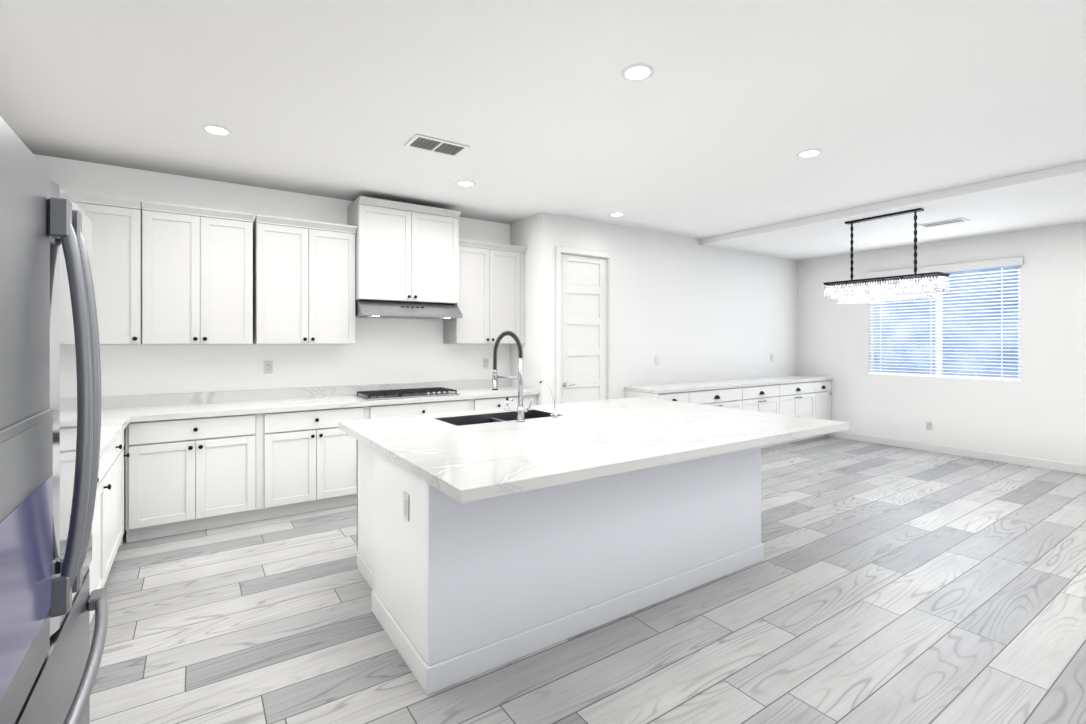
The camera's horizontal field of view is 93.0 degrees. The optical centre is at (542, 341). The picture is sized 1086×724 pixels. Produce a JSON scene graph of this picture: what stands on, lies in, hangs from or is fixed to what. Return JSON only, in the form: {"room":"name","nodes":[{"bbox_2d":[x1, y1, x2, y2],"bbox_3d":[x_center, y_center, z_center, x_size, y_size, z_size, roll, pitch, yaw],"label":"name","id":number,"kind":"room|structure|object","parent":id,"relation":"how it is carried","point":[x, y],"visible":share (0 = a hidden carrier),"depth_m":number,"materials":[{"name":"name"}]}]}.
{"room":"kitchen","nodes":[
{"label":"kitchen","id":0,"kind":"room"},
{"bbox_2d":[34,154,509,396],"bbox_3d":[-2.177,0.025,5.015,4.500,2.850,0.150,0,0,-34],"label":"wall","id":1,"kind":"structure","parent":0,"point":[384,351],"depth_m":4.70,"materials":[{"name":"paint"}]},
{"bbox_2d":[264,361,272,373],"bbox_3d":[-2.505,0.230,4.697,0.070,0.114,0.008,0,0,-34],"label":"outlet","id":2,"kind":"object","parent":1,"relation":"attached to","point":[268,365],"visible":1,"depth_m":4.69,"materials":[{"name":"white plastic"}]},
{"bbox_2d":[66,191,526,344],"bbox_3d":[-2.002,-0.657,4.757,4.192,1.355,0.466,0,0,-34],"label":"upper cabinet","id":3,"kind":"object","parent":1,"relation":"attached to","point":[163,273],"visible":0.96,"depth_m":4.48,"materials":[{"name":"white wood"}]},
{"bbox_2d":[355,300,462,319],"bbox_3d":[-1.368,-0.312,5.148,0.990,0.147,0.522,0,0,-34],"label":"range hood","id":4,"kind":"object","parent":3,"relation":"attached to","point":[363,309],"visible":1,"depth_m":4.96,"materials":[{"name":"silver metal"}]},
{"bbox_2d":[483,359,488,368],"bbox_3d":[-0.656,0.250,5.944,0.070,0.114,0.008,0,0,-34],"label":"outlet","id":5,"kind":"object","parent":1,"relation":"attached to","point":[485,361],"visible":1,"depth_m":5.94,"materials":[{"name":"white plastic"}]},
{"bbox_2d":[510,213,552,404],"bbox_3d":[-0.141,0.025,5.887,0.150,2.850,0.680,0,0,-34],"label":"wall","id":6,"kind":"structure","parent":0,"point":[535,232],"depth_m":5.64,"materials":[{"name":"white paint"}]},
{"bbox_2d":[0,0,1085,238],"bbox_3d":[2.314,-1.450,2.828,9.500,0.100,8.800,0,0,-34],"label":"ceiling","id":7,"kind":"structure","parent":0,"point":[899,99],"depth_m":2.94,"materials":[{"name":"paint"}]},
{"bbox_2d":[202,125,231,135],"bbox_3d":[-2.151,-1.396,3.398,0.170,0.006,0.170,0,0,-34],"label":"recessed light","id":8,"kind":"object","parent":7,"relation":"in","point":[212,129],"visible":1,"depth_m":3.40,"materials":[{"name":"white"}]},
{"bbox_2d":[404,134,469,157],"bbox_3d":[-0.755,-1.396,3.676,0.400,0.007,0.250,0,0,-34],"label":"ceiling vent","id":9,"kind":"object","parent":7,"relation":"in","point":[420,142],"visible":1,"depth_m":3.67,"materials":[{"name":"white metal"}]},
{"bbox_2d":[456,180,474,185],"bbox_3d":[-0.682,-1.396,4.534,0.170,0.006,0.170,0,0,-34],"label":"recessed light","id":10,"kind":"object","parent":7,"relation":"in","point":[460,182],"visible":1,"depth_m":4.53,"materials":[{"name":"white"}]},
{"bbox_2d":[609,212,623,215],"bbox_3d":[0.807,-1.396,5.635,0.170,0.006,0.170,0,0,-34],"label":"recessed light","id":11,"kind":"object","parent":7,"relation":"in","point":[613,213],"visible":1,"depth_m":5.63,"materials":[{"name":"white"}]},
{"bbox_2d":[621,63,653,80],"bbox_3d":[0.490,-1.396,2.671,0.170,0.006,0.170,0,0,-34],"label":"recessed light","id":12,"kind":"object","parent":7,"relation":"in","point":[639,71],"visible":1,"depth_m":2.67,"materials":[{"name":"white"}]},
{"bbox_2d":[797,149,821,157],"bbox_3d":[1.974,-1.396,3.816,0.170,0.006,0.170,0,0,-34],"label":"recessed light","id":13,"kind":"object","parent":7,"relation":"in","point":[811,152],"visible":1,"depth_m":3.81,"materials":[{"name":"white"}]},
{"bbox_2d":[700,161,1085,260],"bbox_3d":[5.426,-1.360,4.426,2.554,0.079,7.971,0,0,-34],"label":"ceiling soffit","id":14,"kind":"structure","parent":7,"relation":"attached to","point":[1055,196],"depth_m":5.55,"materials":[{"name":"white paint"}]},
{"bbox_2d":[823,208,949,303],"bbox_3d":[3.546,-0.869,5.383,0.278,0.900,1.088,0,0,-34],"label":"chandelier","id":15,"kind":"object","parent":14,"relation":"hanging from","point":[883,281],"visible":1,"depth_m":5.28,"materials":[{"name":"black metal"}]},
{"bbox_2d":[917,218,969,227],"bbox_3d":[4.421,-1.316,5.696,0.220,0.007,0.420,0,0,-34],"label":"ceiling vent","id":16,"kind":"object","parent":14,"relation":"in","point":[958,220],"visible":0.98,"depth_m":5.68,"materials":[{"name":"white"}]},
{"bbox_2d":[90,436,1085,723],"bbox_3d":[2.314,1.490,2.828,9.500,0.080,8.800,0,0,-34],"label":"floor","id":17,"kind":"structure","parent":0,"point":[892,584],"depth_m":2.57,"materials":[{"name":"grey wood"}]},
{"bbox_2d":[0,116,107,723],"bbox_3d":[-1.247,0.572,0.751,0.912,1.757,0.920,0,0,-34],"label":"refrigerator","id":18,"kind":"object","parent":17,"relation":"on","point":[50,361],"visible":1,"depth_m":0.90,"materials":[{"name":"grey metal"}]},
{"bbox_2d":[89,378,538,621],"bbox_3d":[-1.158,0.940,3.505,4.192,1.020,3.486,0,0,-34],"label":"base cabinet","id":19,"kind":"object","parent":17,"relation":"on","point":[174,463],"visible":0.58,"depth_m":4.08,"materials":[{"name":"white wood"}]},
{"bbox_2d":[354,387,459,399],"bbox_3d":[-1.344,0.506,5.113,0.910,0.047,0.470,0,0,-34],"label":"cooktop","id":20,"kind":"object","parent":19,"relation":"in","point":[435,391],"visible":1,"depth_m":5.01,"materials":[{"name":"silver metal"}]},
{"bbox_2d":[338,397,848,694],"bbox_3d":[0.326,0.990,3.407,2.780,0.920,1.915,0,0,-34],"label":"kitchen island","id":21,"kind":"object","parent":17,"relation":"on","point":[481,548],"visible":0.98,"depth_m":2.59,"materials":[{"name":"stone"}]},
{"bbox_2d":[434,410,562,425],"bbox_3d":[-0.305,0.663,3.654,0.838,0.261,0.398,0,0,-34],"label":"sink","id":22,"kind":"object","parent":21,"relation":"in","point":[505,416],"visible":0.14,"depth_m":3.81,"materials":[{"name":"black metal"}]},
{"bbox_2d":[505,397,512,409],"bbox_3d":[-0.261,0.480,3.982,0.039,0.099,0.096,0,0,-34],"label":"soap dispenser","id":23,"kind":"object","parent":21,"relation":"on","point":[507,398],"visible":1,"depth_m":3.99,"materials":[{"name":"silver metal"}]},
{"bbox_2d":[492,331,532,421],"bbox_3d":[-0.214,0.226,3.472,0.293,0.607,0.082,0,0,17],"label":"faucet","id":24,"kind":"object","parent":21,"relation":"on","point":[520,408],"visible":1,"depth_m":3.44,"materials":[{"name":"silver metal"}]},
{"bbox_2d":[539,380,557,417],"bbox_3d":[0.041,0.400,3.651,0.068,0.259,0.135,0,0,-41],"label":"tap","id":25,"kind":"object","parent":21,"relation":"on","point":[555,415],"visible":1,"depth_m":3.62,"materials":[{"name":"silver metal"}]},
{"bbox_2d":[624,375,832,447],"bbox_3d":[2.716,0.995,7.056,3.796,0.910,0.570,0,0,-34],"label":"base cabinet","id":26,"kind":"object","parent":17,"relation":"on","point":[797,395],"visible":0.52,"depth_m":6.98,"materials":[{"name":"white wood"}]},
{"bbox_2d":[553,214,797,403],"bbox_3d":[2.142,0.025,7.108,4.999,2.850,0.150,0,0,-34],"label":"wall","id":27,"kind":"structure","parent":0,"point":[707,313],"depth_m":6.89,"materials":[{"name":"white paint"}]},
{"bbox_2d":[556,246,613,403],"bbox_3d":[0.461,0.196,5.933,0.834,2.505,0.159,0,0,-34],"label":"pantry door","id":28,"kind":"structure","parent":27,"relation":"in","point":[584,278],"depth_m":5.92,"materials":[{"name":"white wood"}]},
{"bbox_2d":[655,356,658,364],"bbox_3d":[1.449,0.230,6.543,0.070,0.114,0.008,0,0,-34],"label":"wall switch","id":29,"kind":"object","parent":27,"relation":"attached to","point":[656,357],"visible":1,"depth_m":6.54,"materials":[{"name":"white plastic"}]},
{"bbox_2d":[798,222,1085,464],"bbox_3d":[6.380,0.025,5.160,0.150,2.850,7.820,0,0,-34],"label":"wall","id":30,"kind":"structure","parent":0,"point":[1042,415],"depth_m":6.43,"materials":[{"name":"white paint"}]},
{"bbox_2d":[926,422,931,429],"bbox_3d":[5.147,1.120,6.861,0.008,0.114,0.070,0,0,-34],"label":"outlet","id":31,"kind":"object","parent":30,"relation":"attached to","point":[930,426],"visible":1,"depth_m":6.86,"materials":[{"name":"white plastic"}]},
{"bbox_2d":[864,257,1023,381],"bbox_3d":[5.195,-0.267,6.797,0.105,1.476,1.730,0,0,-34],"label":"window blind","id":32,"kind":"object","parent":30,"relation":"in","point":[1015,261],"depth_m":6.64,"materials":[{"name":"white plastic"}]},
{"bbox_2d":[869,266,1021,379],"bbox_3d":[5.263,-0.248,6.843,0.060,1.441,1.686,0,0,-34],"label":"window","id":33,"kind":"structure","parent":30,"relation":"in","point":[938,368],"depth_m":6.82,"materials":[{"name":"white"}]},
{"bbox_2d":[834,431,1085,473],"bbox_3d":[6.471,1.400,4.878,0.014,0.100,7.230,0,0,-34],"label":"baseboard","id":34,"kind":"structure","parent":30,"relation":"attached to","point":[1028,461],"depth_m":6.48,"materials":[{"name":"white wood"}]},
{"label":"outside","id":35,"kind":"structure","parent":0,"visible":0},
{"bbox_2d":[874,266,1017,377],"bbox_3d":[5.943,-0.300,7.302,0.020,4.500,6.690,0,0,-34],"label":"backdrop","id":36,"kind":"structure","parent":35,"point":[889,358],"depth_m":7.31,"materials":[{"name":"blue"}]}
]}

